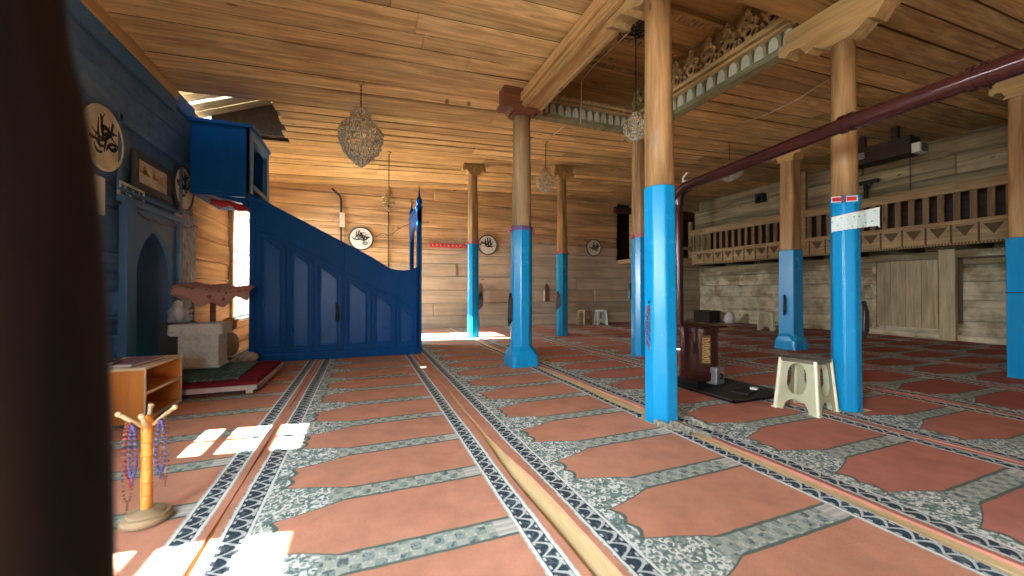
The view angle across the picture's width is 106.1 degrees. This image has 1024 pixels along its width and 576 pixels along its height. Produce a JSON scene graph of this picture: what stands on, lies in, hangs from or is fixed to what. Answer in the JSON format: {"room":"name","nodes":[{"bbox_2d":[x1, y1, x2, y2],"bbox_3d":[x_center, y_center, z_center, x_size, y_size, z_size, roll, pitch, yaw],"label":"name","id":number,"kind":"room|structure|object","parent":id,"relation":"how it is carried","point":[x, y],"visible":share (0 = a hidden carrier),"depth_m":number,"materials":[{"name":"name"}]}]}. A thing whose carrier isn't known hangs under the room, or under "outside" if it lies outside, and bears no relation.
{"room":"mosque","nodes":[
{"label":"mosque","id":0,"kind":"room"},
{"bbox_2d":[67,12,248,357],"bbox_3d":[-3.584,-0.758,2.778,0.276,3.560,13.143,0,0,-21],"label":"wall","id":1,"kind":"structure","parent":0,"point":[104,80],"depth_m":4.13,"materials":[{"name":"blue paint"}]},
{"bbox_2d":[97,175,104,215],"bbox_3d":[-3.667,-0.823,3.413,0.020,0.340,0.160,0,0,-21],"label":"paper notice","id":2,"kind":"object","parent":1,"relation":"attached to","point":[101,181],"visible":0.5,"depth_m":3.45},
{"bbox_2d":[86,103,123,171],"bbox_3d":[-3.689,-1.353,3.483,0.026,0.582,0.582,0,0,-21],"label":"wall medallion","id":3,"kind":"object","parent":1,"relation":"attached to","point":[104,127],"visible":0.91,"depth_m":3.48,"materials":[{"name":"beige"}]},
{"bbox_2d":[66,0,175,111],"bbox_3d":[-2.660,-2.293,0.838,0.029,0.160,8.450,0,0,-21],"label":"trim","id":4,"kind":"structure","parent":1,"relation":"attached to","point":[76,9],"depth_m":3.64,"materials":[{"name":"blue paint"}]},
{"bbox_2d":[80,0,177,99],"bbox_3d":[-2.651,-2.463,0.843,0.050,0.180,8.450,0,0,-21],"label":"trim","id":5,"kind":"structure","parent":1,"relation":"attached to","point":[94,6],"depth_m":3.77,"materials":[{"name":"brown wood"}]},
{"bbox_2d":[116,180,144,202],"bbox_3d":[-3.853,-0.950,3.899,0.022,0.170,0.460,0,0,-21],"label":"wall plaque","id":6,"kind":"object","parent":1,"relation":"attached to","point":[125,185],"visible":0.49,"depth_m":3.88,"materials":[{"name":"brown wood"}]},
{"bbox_2d":[116,111,184,356],"bbox_3d":[-4.174,-0.327,4.263,0.450,2.720,1.400,0,0,-21],"label":"mihrab","id":7,"kind":"object","parent":1,"relation":"attached to","point":[150,253],"visible":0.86,"depth_m":4.50,"materials":[{"name":"blue paint"}]},
{"bbox_2d":[131,147,171,203],"bbox_3d":[-3.999,-1.227,4.295,0.035,0.400,0.820,0,0,-21],"label":"calligraphy","id":8,"kind":"object","parent":1,"relation":"attached to","point":[148,175],"visible":1,"depth_m":4.23,"materials":[{"name":"brown wood"}]},
{"bbox_2d":[116,200,197,227],"bbox_3d":[-4.094,-0.802,4.544,0.016,0.148,1.922,0,0,-21],"label":"cable","id":9,"kind":"object","parent":1,"relation":"attached to","point":[120,203],"visible":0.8,"depth_m":4.36,"materials":[{"name":"black plastic"}]},
{"bbox_2d":[172,165,193,211],"bbox_3d":[-4.292,-1.301,5.040,0.026,0.603,0.603,0,0,-21],"label":"wall medallion","id":10,"kind":"object","parent":1,"relation":"attached to","point":[188,198],"visible":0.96,"depth_m":5.04,"materials":[{"name":"brown wood"}]},
{"bbox_2d":[176,210,195,298],"bbox_3d":[-4.325,-0.420,5.106,0.014,1.120,0.600,0,0,-21],"label":"trim","id":11,"kind":"structure","parent":1,"relation":"attached to","point":[189,234],"depth_m":5.20,"materials":[{"name":"grey paint"}]},
{"bbox_2d":[229,210,233,317],"bbox_3d":[-5.285,-0.741,7.579,0.050,2.600,1.580,0,0,-21],"label":"trim","id":12,"kind":"structure","parent":1,"relation":"attached to","point":[231,212],"depth_m":6.85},
{"bbox_2d":[228,210,249,317],"bbox_3d":[-5.322,-0.691,7.564,0.060,2.500,1.380,0,0,-21],"label":"window","id":13,"kind":"structure","parent":1,"relation":"in","point":[244,230],"depth_m":7.56,"materials":[{"name":"glass"}]},
{"bbox_2d":[234,315,248,321],"bbox_3d":[-5.243,0.584,7.585,0.140,0.050,1.500,0,0,-21],"label":"trim","id":14,"kind":"structure","parent":1,"relation":"attached to","point":[242,318],"depth_m":7.25,"materials":[{"name":"paint"}]},
{"bbox_2d":[178,91,271,117],"bbox_3d":[-3.915,-3.416,5.710,2.800,1.160,3.026,0,0,-21],"label":"roof","id":15,"kind":"structure","parent":0,"point":[209,107],"depth_m":6.56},
{"bbox_2d":[211,96,284,133],"bbox_3d":[-3.677,-3.320,5.787,2.300,1.270,3.400,0,0,-21],"label":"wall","id":16,"kind":"structure","parent":0,"point":[265,118],"depth_m":7.03,"materials":[{"name":"brown wood"}]},
{"bbox_2d":[269,182,699,328],"bbox_3d":[0.381,-1.037,11.243,13.780,4.250,0.280,0,0,-21],"label":"wall","id":17,"kind":"structure","parent":0,"point":[598,282],"depth_m":10.64,"materials":[{"name":"wood"}]},
{"bbox_2d":[331,188,344,240],"bbox_3d":[-4.190,-1.216,9.277,0.306,2.376,0.060,0,-1,-27],"label":"hook","id":18,"kind":"object","parent":17,"relation":"attached to","point":[342,215],"visible":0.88,"depth_m":9.30,"materials":[{"name":"metal"}]},
{"bbox_2d":[348,227,373,250],"bbox_3d":[-3.723,-1.216,9.492,0.582,0.582,0.026,0,0,-21],"label":"wall medallion","id":19,"kind":"object","parent":17,"relation":"attached to","point":[360,238],"visible":0.95,"depth_m":9.49,"materials":[{"name":"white wood"}]},
{"bbox_2d":[388,205,388,266],"bbox_3d":[-3.116,-1.314,9.726,0.024,2.380,0.028,0,0,-21],"label":"conduit","id":20,"kind":"object","parent":17,"relation":"attached to","point":[388,205],"visible":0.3,"depth_m":9.71,"materials":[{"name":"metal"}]},
{"bbox_2d":[430,243,466,248],"bbox_3d":[-1.690,-1.130,10.277,1.000,0.110,0.026,0,0,-21],"label":"board","id":21,"kind":"object","parent":17,"relation":"attached to","point":[443,245],"visible":0.98,"depth_m":10.26,"materials":[{"name":"red paint"}]},
{"bbox_2d":[478,235,496,254],"bbox_3d":[-0.674,-1.197,10.672,0.562,0.562,0.026,0,0,-21],"label":"wall medallion","id":22,"kind":"object","parent":17,"relation":"attached to","point":[488,246],"visible":0.97,"depth_m":10.67,"materials":[{"name":"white wood"}]},
{"bbox_2d":[543,283,549,300],"bbox_3d":[1.009,0.123,11.245,0.224,0.528,0.119,0,0,-21],"label":"robe","id":23,"kind":"object","parent":17,"relation":"hanging from","point":[546,295],"visible":1,"depth_m":11.20,"materials":[{"name":"fabric"}]},
{"bbox_2d":[586,239,600,255],"bbox_3d":[2.534,-1.247,11.914,0.541,0.541,0.026,0,0,-21],"label":"wall medallion","id":24,"kind":"object","parent":17,"relation":"attached to","point":[593,247],"visible":1,"depth_m":11.91,"materials":[{"name":"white wood"}]},
{"bbox_2d":[613,205,691,265],"bbox_3d":[4.313,-1.605,12.239,2.970,1.800,0.690,0,0,-21],"label":"gallery","id":25,"kind":"object","parent":17,"relation":"attached to","point":[619,210],"visible":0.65,"depth_m":11.70,"materials":[{"name":"brown wood"}]},
{"bbox_2d":[257,0,774,141],"bbox_3d":[2.728,-2.852,5.233,13.950,0.678,13.350,0,0,-21],"label":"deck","id":26,"kind":"object","parent":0,"point":[264,135],"depth_m":6.44,"materials":[{"name":"brown wood"}]},
{"bbox_2d":[97,0,1023,202],"bbox_3d":[2.708,-2.780,5.243,13.780,0.672,13.194,0,0,-21],"label":"ceiling","id":27,"kind":"structure","parent":0,"point":[606,171],"depth_m":4.97,"materials":[{"name":"brown wood"}]},
{"bbox_2d":[338,81,383,167],"bbox_3d":[-1.884,-2.032,4.807,0.535,1.058,0.535,0,-1,-28],"label":"chandelier","id":28,"kind":"object","parent":27,"relation":"hanging from","point":[361,161],"visible":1,"depth_m":4.70,"materials":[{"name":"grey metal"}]},
{"bbox_2d":[382,151,395,211],"bbox_3d":[-2.323,-1.998,7.266,0.254,1.129,0.254,0,0,-21],"label":"chandelier","id":29,"kind":"object","parent":27,"relation":"hanging from","point":[388,190],"visible":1,"depth_m":7.24,"materials":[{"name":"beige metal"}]},
{"bbox_2d":[536,141,555,192],"bbox_3d":[0.618,-2.209,7.066,0.372,0.949,0.372,0,0,-2],"label":"chandelier","id":30,"kind":"object","parent":27,"relation":"hanging from","point":[545,171],"visible":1,"depth_m":7.02,"materials":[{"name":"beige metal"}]},
{"bbox_2d":[719,143,743,181],"bbox_3d":[4.284,-2.463,7.574,0.496,0.756,0.491,0,0,-15],"label":"chandelier","id":31,"kind":"object","parent":27,"relation":"hanging from","point":[732,177],"visible":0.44,"depth_m":7.55,"materials":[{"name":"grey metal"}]},
{"bbox_2d":[735,78,830,125],"bbox_3d":[4.046,-2.757,5.849,0.017,0.088,1.559,0,0,-16],"label":"cable","id":32,"kind":"object","parent":27,"relation":"hanging from","point":[829,78],"visible":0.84,"depth_m":5.70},
{"bbox_2d":[858,126,920,168],"bbox_3d":[7.069,-2.692,7.314,0.350,0.578,0.900,0,0,-21],"label":"beam","id":33,"kind":"structure","parent":27,"relation":"attached to","point":[897,148],"depth_m":7.15,"materials":[{"name":"brown wood"}]},
{"bbox_2d":[858,152,865,159],"bbox_3d":[6.787,-2.562,7.488,0.050,0.120,0.130,0,0,-21],"label":"metal box","id":34,"kind":"object","parent":33,"relation":"attached to","point":[860,155],"visible":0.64,"depth_m":7.46,"materials":[{"name":"grey metal"}]},
{"bbox_2d":[911,142,927,154],"bbox_3d":[7.242,-2.472,6.823,0.340,0.170,0.146,0,0,-21],"label":"floodlight","id":35,"kind":"object","parent":33,"relation":"attached to","point":[918,148],"visible":1,"depth_m":6.75,"materials":[{"name":"white paint"}]},
{"bbox_2d":[185,328,1023,575],"bbox_3d":[2.735,1.100,5.178,13.846,0.120,13.300,0,0,-21],"label":"floor","id":36,"kind":"structure","parent":0,"point":[585,551],"depth_m":1.75,"materials":[{"name":"wood"}]},
{"bbox_2d":[114,347,319,575],"bbox_3d":[-2.550,1.014,3.160,1.310,0.020,12.550,0,0,-21],"label":"carpet","id":37,"kind":"object","parent":36,"relation":"on","point":[216,439],"visible":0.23,"depth_m":2.20,"materials":[{"name":"carpet"}]},
{"bbox_2d":[115,403,177,531],"bbox_3d":[-1.580,0.759,1.667,0.175,0.479,0.175,0,0,4],"label":"stand","id":38,"kind":"object","parent":37,"relation":"on","point":[149,514],"visible":1,"depth_m":1.65,"materials":[{"name":"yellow wood"}]},
{"bbox_2d":[120,421,133,510],"bbox_3d":[-1.634,0.755,1.635,0.012,0.382,0.043,0,-1,45],"label":"beads","id":39,"kind":"object","parent":38,"relation":"hanging from","point":[126,502],"visible":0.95,"depth_m":1.63},
{"bbox_2d":[122,422,137,488],"bbox_3d":[-1.618,0.709,1.631,0.050,0.283,0.014,0,-1,-32],"label":"beads","id":40,"kind":"object","parent":38,"relation":"hanging from","point":[126,477],"visible":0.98,"depth_m":1.62},
{"bbox_2d":[127,424,137,484],"bbox_3d":[-1.603,0.701,1.626,0.040,0.253,0.014,0,0,-10],"label":"beads","id":41,"kind":"object","parent":38,"relation":"hanging from","point":[132,428],"visible":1,"depth_m":1.62},
{"bbox_2d":[154,418,166,478],"bbox_3d":[-1.530,0.699,1.676,0.044,0.263,0.014,0,-1,-38],"label":"beads","id":42,"kind":"object","parent":38,"relation":"hanging from","point":[160,420],"visible":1,"depth_m":1.67},
{"bbox_2d":[160,416,169,486],"bbox_3d":[-1.522,0.716,1.689,0.011,0.312,0.034,0,-1,32],"label":"beads","id":43,"kind":"object","parent":38,"relation":"hanging from","point":[164,478],"visible":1,"depth_m":1.69},
{"bbox_2d":[111,354,183,425],"bbox_3d":[-2.991,0.788,3.028,0.432,0.408,0.642,0,0,-21],"label":"bookcase","id":44,"kind":"object","parent":37,"relation":"on","point":[159,383],"visible":0.5,"depth_m":2.90,"materials":[{"name":"orange wood"}]},
{"bbox_2d":[111,355,165,367],"bbox_3d":[-2.934,0.570,2.978,0.220,0.024,0.400,0,0,-14],"label":"cloth","id":45,"kind":"object","parent":44,"relation":"on","point":[130,362],"visible":0.68,"depth_m":2.96,"materials":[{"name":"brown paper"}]},
{"bbox_2d":[111,357,122,364],"bbox_3d":[-3.019,0.545,2.838,0.170,0.022,0.240,0,-1,-33],"label":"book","id":46,"kind":"object","parent":45,"relation":"on","point":[118,359],"visible":0.27,"depth_m":2.88,"materials":[{"name":"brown paper"}]},
{"bbox_2d":[182,360,282,394],"bbox_3d":[-3.143,0.958,4.084,1.050,0.123,1.220,0,0,-21],"label":"dais","id":47,"kind":"object","parent":37,"relation":"on","point":[261,372],"visible":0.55,"depth_m":3.69,"materials":[{"name":"red fabric"}]},
{"bbox_2d":[158,321,196,355],"bbox_3d":[-3.908,0.645,4.509,0.250,0.480,0.360,0,0,-21],"label":"stone block","id":48,"kind":"object","parent":47,"relation":"on","point":[168,345],"visible":0.32,"depth_m":4.34,"materials":[{"name":"stone"}]},
{"bbox_2d":[167,300,189,322],"bbox_3d":[-3.866,0.271,4.483,0.190,0.262,0.200,0,0,23],"label":"plastic bag","id":49,"kind":"object","parent":48,"relation":"on","point":[178,313],"visible":0.99,"depth_m":4.42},
{"bbox_2d":[170,282,255,359],"bbox_3d":[-3.630,0.415,4.720,0.760,0.984,0.370,0,0,-21],"label":"lectern","id":50,"kind":"object","parent":47,"relation":"on","point":[200,294],"visible":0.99,"depth_m":4.61,"materials":[{"name":"brown fabric"}]},
{"bbox_2d":[182,360,258,382],"bbox_3d":[-3.243,0.887,4.078,0.780,0.028,0.980,0,0,-23],"label":"rug","id":51,"kind":"object","parent":47,"relation":"on","point":[231,370],"visible":0.54,"depth_m":4.00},
{"bbox_2d":[167,321,231,369],"bbox_3d":[-3.440,0.629,4.271,0.493,0.478,0.380,0,0,-21],"label":"stone block","id":52,"kind":"object","parent":51,"relation":"on","point":[203,345],"visible":0.94,"depth_m":4.14,"materials":[{"name":"grey stone"}]},
{"bbox_2d":[237,352,258,361],"bbox_3d":[-3.470,0.906,5.061,0.242,0.131,0.198,0,0,-21],"label":"cushion","id":53,"kind":"object","parent":51,"relation":"on","point":[247,356],"visible":0.91,"depth_m":5.00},
{"bbox_2d":[227,332,238,355],"bbox_3d":[-3.684,0.727,5.017,0.212,0.296,0.239,0,0,-21],"label":"cushion","id":54,"kind":"object","parent":53,"relation":"on","point":[232,338],"visible":0.68,"depth_m":4.97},
{"bbox_2d":[222,317,237,329],"bbox_3d":[-3.705,0.467,5.050,0.179,0.165,0.174,0,0,-21],"label":"bundle","id":55,"kind":"object","parent":54,"relation":"on","point":[234,321],"visible":0.61,"depth_m":5.02,"materials":[{"name":"brown fabric"}]},
{"bbox_2d":[188,116,422,361],"bbox_3d":[-3.034,-0.601,6.099,3.036,3.298,1.178,0,0,-21],"label":"minbar","id":56,"kind":"object","parent":36,"relation":"on","point":[316,295],"depth_m":5.54,"materials":[{"name":"blue paint"}]},
{"bbox_2d":[190,354,592,575],"bbox_3d":[-0.594,1.003,1.800,1.355,0.020,8.600,0,0,-21],"label":"carpet","id":57,"kind":"object","parent":36,"relation":"on","point":[374,468],"visible":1,"depth_m":1.84,"materials":[{"name":"carpet"}]},
{"bbox_2d":[0,0,116,575],"bbox_3d":[-0.377,-0.698,0.225,0.270,3.400,0.150,0,0,0],"label":"wooden post","id":58,"kind":"object","parent":57,"relation":"on","point":[58,510],"visible":1,"depth_m":0.22,"materials":[{"name":"brown wood"}]},
{"bbox_2d":[461,163,485,337],"bbox_3d":[-0.829,-0.785,8.243,0.500,3.698,0.236,0,0,-21],"label":"pillar","id":59,"kind":"structure","parent":36,"relation":"on","point":[472,171],"depth_m":8.15,"materials":[{"name":"blue paint"}]},
{"bbox_2d":[478,291,482,309],"bbox_3d":[-0.668,0.266,8.207,0.106,0.400,0.043,0,0,-21],"label":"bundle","id":60,"kind":"object","parent":59,"relation":"hanging from","point":[480,293],"visible":1,"depth_m":8.19,"materials":[{"name":"fabric"}]},
{"bbox_2d":[496,85,544,368],"bbox_3d":[0.121,-0.804,5.179,0.620,3.688,0.377,0,0,-21],"label":"pillar","id":61,"kind":"structure","parent":36,"relation":"on","point":[520,353],"depth_m":5.07,"materials":[{"name":"blue paint"}]},
{"bbox_2d":[507,293,512,325],"bbox_3d":[-0.019,0.281,5.091,0.094,0.439,0.043,0,0,-21],"label":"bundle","id":62,"kind":"object","parent":61,"relation":"hanging from","point":[510,299],"visible":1,"depth_m":5.07,"materials":[{"name":"fabric"}]},
{"bbox_2d":[551,165,573,335],"bbox_3d":[1.122,-0.826,8.607,0.500,3.786,0.255,0,0,-21],"label":"pillar","id":63,"kind":"structure","parent":36,"relation":"on","point":[562,173],"depth_m":8.51,"materials":[{"name":"blue paint"}]},
{"bbox_2d":[556,291,560,309],"bbox_3d":[1.010,0.278,8.470,0.118,0.420,0.043,0,0,-21],"label":"bundle","id":64,"kind":"object","parent":63,"relation":"hanging from","point":[557,294],"visible":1,"depth_m":8.46,"materials":[{"name":"fabric"}]},
{"bbox_2d":[621,123,644,356],"bbox_3d":[1.961,-0.709,5.965,0.327,3.510,0.600,0,0,-21],"label":"pillar","id":65,"kind":"structure","parent":36,"relation":"on","point":[638,168],"depth_m":5.88,"materials":[{"name":"blue paint"}]},
{"bbox_2d":[531,94,631,134],"bbox_3d":[1.106,-2.630,5.770,1.732,0.390,0.175,0,0,-21],"label":"carved frieze","id":66,"kind":"object","parent":65,"relation":"on","point":[563,109],"visible":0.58,"depth_m":5.74,"materials":[{"name":"brown wood"}]},
{"bbox_2d":[628,7,799,132],"bbox_3d":[2.365,-2.685,4.807,0.175,0.705,2.657,0,0,-21],"label":"carved frieze","id":67,"kind":"object","parent":65,"relation":"on","point":[752,54],"visible":0.58,"depth_m":4.42,"materials":[{"name":"brown wood"}]},
{"bbox_2d":[606,0,677,423],"bbox_3d":[1.152,-0.712,2.982,0.236,3.470,1.150,0,0,-21],"label":"pillar","id":68,"kind":"structure","parent":36,"relation":"on","point":[661,384],"depth_m":2.90,"materials":[{"name":"blue paint"}]},
{"bbox_2d":[521,0,624,110],"bbox_3d":[1.038,-2.525,3.113,0.310,0.262,4.620,0,0,-21],"label":"ceiling beam","id":69,"kind":"structure","parent":68,"relation":"on","point":[589,35],"depth_m":4.01,"materials":[{"name":"brown wood"}]},
{"bbox_2d":[645,301,650,349],"bbox_3d":[1.046,0.285,2.936,0.070,0.375,0.062,0,0,-21],"label":"beads","id":70,"kind":"object","parent":68,"relation":"hanging from","point":[648,306],"visible":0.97,"depth_m":2.92,"materials":[{"name":"plastic"}]},
{"bbox_2d":[417,328,1010,575],"bbox_3d":[-0.045,1.001,4.130,1.334,0.060,12.550,0,0,-21],"label":"carpet","id":71,"kind":"object","parent":36,"relation":"on","point":[653,500],"depth_m":1.87,"materials":[{"name":"carpet"}]},
{"bbox_2d":[452,327,1023,569],"bbox_3d":[1.206,1.005,4.614,1.434,0.060,12.550,0,0,-21],"label":"carpet","id":72,"kind":"object","parent":36,"relation":"on","point":[971,499],"depth_m":2.30,"materials":[{"name":"red carpet"}]},
{"bbox_2d":[678,377,774,403],"bbox_3d":[2.132,0.997,3.820,0.700,0.030,0.720,0,0,-21],"label":"tray","id":73,"kind":"object","parent":72,"relation":"on","point":[725,393],"visible":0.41,"depth_m":3.68,"materials":[{"name":"metal"}]},
{"bbox_2d":[677,323,727,389],"bbox_3d":[1.940,0.688,3.956,0.382,0.645,0.432,0,0,-21],"label":"stove","id":74,"kind":"object","parent":73,"relation":"on","point":[699,368],"visible":0.94,"depth_m":3.83,"materials":[{"name":"brown metal"}]},
{"bbox_2d":[675,48,1023,328],"bbox_3d":[2.599,-0.395,1.690,0.145,1.597,5.131,0,0,-20],"label":"stovepipe","id":75,"kind":"object","parent":74,"relation":"attached to","point":[987,73],"visible":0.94,"depth_m":2.49,"materials":[{"name":"brown metal"}]},
{"bbox_2d":[733,387,758,395],"bbox_3d":[2.231,0.988,3.676,0.220,0.022,0.140,0,-1,-35],"label":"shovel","id":76,"kind":"object","parent":73,"relation":"on","point":[744,391],"visible":1,"depth_m":3.64,"materials":[{"name":"metal"}]},
{"bbox_2d":[771,354,841,417],"bbox_3d":[2.437,0.792,3.200,0.354,0.429,0.354,0,-1,-29],"label":"stool","id":77,"kind":"object","parent":72,"relation":"on","point":[810,393],"visible":1,"depth_m":3.15,"materials":[{"name":"beige plastic"}]},
{"bbox_2d":[499,325,1023,463],"bbox_3d":[2.504,1.029,5.116,1.310,0.020,12.550,0,0,-21],"label":"carpet","id":78,"kind":"object","parent":36,"relation":"on","point":[998,434],"visible":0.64,"depth_m":3.11,"materials":[{"name":"red carpet"}]},
{"bbox_2d":[544,323,1023,415],"bbox_3d":[3.745,1.033,5.596,1.310,0.020,12.550,0,0,-21],"label":"carpet","id":79,"kind":"object","parent":36,"relation":"on","point":[974,394],"visible":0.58,"depth_m":4.13,"materials":[{"name":"carpet"}]},
{"bbox_2d":[576,310,592,324],"bbox_3d":[2.106,0.856,11.231,0.354,0.429,0.354,0,-1,-38],"label":"stool","id":80,"kind":"object","parent":79,"relation":"on","point":[583,320],"visible":1,"depth_m":11.17,"materials":[{"name":"brown plastic"}]},
{"bbox_2d":[771,146,809,350],"bbox_3d":[4.806,-0.673,6.648,0.367,3.450,0.500,0,0,-21],"label":"pillar","id":81,"kind":"structure","parent":36,"relation":"on","point":[790,336],"depth_m":6.54,"materials":[{"name":"blue paint"}]},
{"bbox_2d":[783,295,785,315],"bbox_3d":[4.669,0.293,6.594,0.106,0.360,0.043,0,0,-21],"label":"bundle","id":82,"kind":"object","parent":81,"relation":"hanging from","point":[784,296],"visible":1,"depth_m":6.57,"materials":[{"name":"metal"}]},
{"bbox_2d":[586,322,1023,389],"bbox_3d":[4.985,1.036,6.076,1.310,0.020,12.550,0,0,-21],"label":"carpet","id":83,"kind":"object","parent":36,"relation":"on","point":[991,376],"visible":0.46,"depth_m":5.19,"materials":[{"name":"carpet"}]},
{"bbox_2d":[594,310,608,324],"bbox_3d":[2.608,0.857,11.319,0.354,0.429,0.354,0,0,-4],"label":"stool","id":84,"kind":"object","parent":83,"relation":"on","point":[597,320],"visible":1,"depth_m":11.19,"materials":[{"name":"white plastic"}]},
{"bbox_2d":[619,322,1006,369],"bbox_3d":[6.225,1.040,6.556,1.310,0.020,12.550,0,0,-21],"label":"carpet","id":85,"kind":"object","parent":36,"relation":"on","point":[930,355],"visible":0.46,"depth_m":6.19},
{"bbox_2d":[778,0,903,412],"bbox_3d":[2.825,-0.700,3.265,0.196,3.450,1.000,0,0,-21],"label":"pillar","id":86,"kind":"structure","parent":36,"relation":"on","point":[837,29],"depth_m":3.21,"materials":[{"name":"blue paint"}]},
{"bbox_2d":[737,0,832,23],"bbox_3d":[2.050,-2.515,3.242,1.750,0.160,0.190,0,0,-21],"label":"ceiling beam","id":87,"kind":"structure","parent":86,"relation":"on","point":[797,11],"depth_m":3.38,"materials":[{"name":"brown wood"}]},
{"bbox_2d":[829,195,861,206],"bbox_3d":[2.811,-0.732,3.246,0.204,0.065,0.250,0,-1,35],"label":"sign","id":88,"kind":"object","parent":86,"relation":"attached to","point":[845,199],"visible":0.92,"depth_m":3.18,"materials":[{"name":"white paper"}]},
{"bbox_2d":[831,207,879,232],"bbox_3d":[2.832,-0.562,3.167,0.329,0.194,0.050,0,0,18],"label":"sign","id":89,"kind":"object","parent":86,"relation":"attached to","point":[869,217],"visible":1,"depth_m":3.16,"materials":[{"name":"paper"}]},
{"bbox_2d":[861,301,868,338],"bbox_3d":[2.958,0.267,3.230,0.076,0.319,0.043,0,0,-21],"label":"bundle","id":90,"kind":"object","parent":86,"relation":"hanging from","point":[865,322],"visible":1,"depth_m":3.21,"materials":[{"name":"metal"}]},
{"bbox_2d":[684,321,1006,357],"bbox_3d":[7.391,1.044,7.008,1.150,0.020,12.550,0,0,-21],"label":"carpet","id":91,"kind":"object","parent":36,"relation":"on","point":[907,344],"visible":0.58,"depth_m":7.12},
{"bbox_2d":[757,312,775,330],"bbox_3d":[6.388,0.833,9.672,0.372,0.451,0.372,0,-1,40],"label":"stool","id":92,"kind":"object","parent":91,"relation":"on","point":[771,325],"visible":1,"depth_m":9.61,"materials":[{"name":"beige plastic"}]},
{"bbox_2d":[684,320,1006,349],"bbox_3d":[8.389,1.046,7.394,0.950,0.021,12.550,0,0,-21],"label":"carpet","id":93,"kind":"object","parent":36,"relation":"on","point":[878,336],"visible":0.51,"depth_m":7.87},
{"bbox_2d":[693,310,720,322],"bbox_3d":[6.192,0.894,12.255,0.480,0.370,0.640,0,0,-21],"label":"wooden chest","id":94,"kind":"object","parent":93,"relation":"on","point":[708,316],"visible":1,"depth_m":12.03,"materials":[{"name":"brown wood"}]},
{"bbox_2d":[724,312,735,323],"bbox_3d":[6.585,0.900,11.656,0.316,0.350,0.316,0,0,24],"label":"jug","id":95,"kind":"object","parent":93,"relation":"on","point":[729,318],"visible":1,"depth_m":11.56,"materials":[{"name":"grey"}]},
{"bbox_2d":[988,74,1023,378],"bbox_3d":[5.877,-0.691,4.381,0.269,3.450,0.500,0,0,-21],"label":"pillar","id":96,"kind":"structure","parent":36,"relation":"on","point":[1011,91],"depth_m":4.39,"materials":[{"name":"blue paint"}]},
{"bbox_2d":[616,205,695,259],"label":"window","id":97,"kind":"structure","parent":0,"point":[622,240],"depth_m":14.48,"materials":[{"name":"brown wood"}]},
{"bbox_2d":[571,0,753,94],"bbox_3d":[1.583,-3.134,4.621,2.130,0.100,3.070,0,0,-21],"label":"ceiling","id":98,"kind":"structure","parent":0,"point":[693,22],"depth_m":4.93,"materials":[{"name":"brown wood"}]},
{"bbox_2d":[619,20,644,39],"bbox_3d":[1.474,-3.092,4.583,0.408,0.032,0.408,0,0,-21],"label":"ceiling rose","id":99,"kind":"object","parent":98,"relation":"attached to","point":[639,27],"visible":0.44,"depth_m":4.62,"materials":[{"name":"metal"}]},
{"bbox_2d":[545,30,631,141],"bbox_3d":[0.982,-2.749,5.791,0.079,0.665,2.553,0,0,-19],"label":"cable","id":100,"kind":"object","parent":99,"relation":"hanging from","point":[630,30],"visible":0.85,"depth_m":5.43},
{"bbox_2d":[622,23,643,140],"bbox_3d":[1.474,-2.434,4.578,0.312,1.381,0.312,0,0,-2],"label":"chandelier","id":101,"kind":"object","parent":98,"relation":"hanging from","point":[636,114],"visible":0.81,"depth_m":4.56,"materials":[{"name":"gold metal"}]},
{"bbox_2d":[559,0,839,108],"bbox_3d":[1.594,-2.865,4.548,2.040,0.600,2.970,0,0,-21],"label":"wall","id":102,"kind":"structure","parent":0,"point":[573,89],"depth_m":5.85,"materials":[{"name":"brown wood"}]},
{"bbox_2d":[694,122,1007,337],"bbox_3d":[8.991,-1.091,7.644,0.279,4.300,13.150,0,0,-21],"label":"wall","id":103,"kind":"structure","parent":0,"point":[982,152],"depth_m":8.95,"materials":[{"name":"wood"}]},
{"bbox_2d":[755,193,765,202],"bbox_3d":[7.300,-2.642,11.317,0.190,0.260,0.240,0,0,-21],"label":"loudspeaker","id":104,"kind":"object","parent":103,"relation":"attached to","point":[761,197],"visible":1,"depth_m":11.22,"materials":[{"name":"black plastic"}]},
{"bbox_2d":[688,171,1008,266],"bbox_3d":[8.277,-1.791,7.614,1.035,2.100,11.200,0,0,-21],"label":"balcony","id":105,"kind":"object","parent":103,"relation":"attached to","point":[971,213],"visible":0.78,"depth_m":7.88,"materials":[{"name":"brown wood"}]},
{"bbox_2d":[705,247,1005,271],"bbox_3d":[8.606,-0.667,8.108,0.100,0.140,10.900,0,0,-21],"label":"trim","id":106,"kind":"structure","parent":103,"relation":"attached to","point":[1001,250],"depth_m":8.52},
{"bbox_2d":[720,317,1006,344],"bbox_3d":[8.661,0.997,8.009,0.060,0.130,11.700,0,0,-21],"label":"baseboard","id":107,"kind":"structure","parent":103,"relation":"attached to","point":[989,340],"depth_m":8.25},
{"bbox_2d":[859,178,878,198],"bbox_3d":[8.279,-2.215,8.964,0.100,0.570,0.410,0,0,-21],"label":"wall bracket","id":108,"kind":"object","parent":103,"relation":"attached to","point":[866,188],"visible":0.79,"depth_m":8.98,"materials":[{"name":"metal"}]},
{"bbox_2d":[871,259,938,328],"bbox_3d":[8.515,0.095,8.332,0.102,1.580,1.194,0,0,-21],"label":"wooden panel","id":109,"kind":"object","parent":103,"relation":"attached to","point":[904,294],"visible":0.94,"depth_m":8.34,"materials":[{"name":"wood"}]},
{"bbox_2d":[938,249,957,340],"bbox_3d":[8.744,0.140,7.715,0.120,1.840,0.240,0,0,-21],"label":"wall post","id":110,"kind":"object","parent":103,"relation":"attached to","point":[948,262],"visible":0.9,"depth_m":7.67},
{"bbox_2d":[958,255,1005,323],"bbox_3d":[9.108,0.049,6.913,0.019,1.310,1.520,0,0,-21],"label":"trim","id":111,"kind":"structure","parent":103,"relation":"attached to","point":[960,260],"depth_m":7.58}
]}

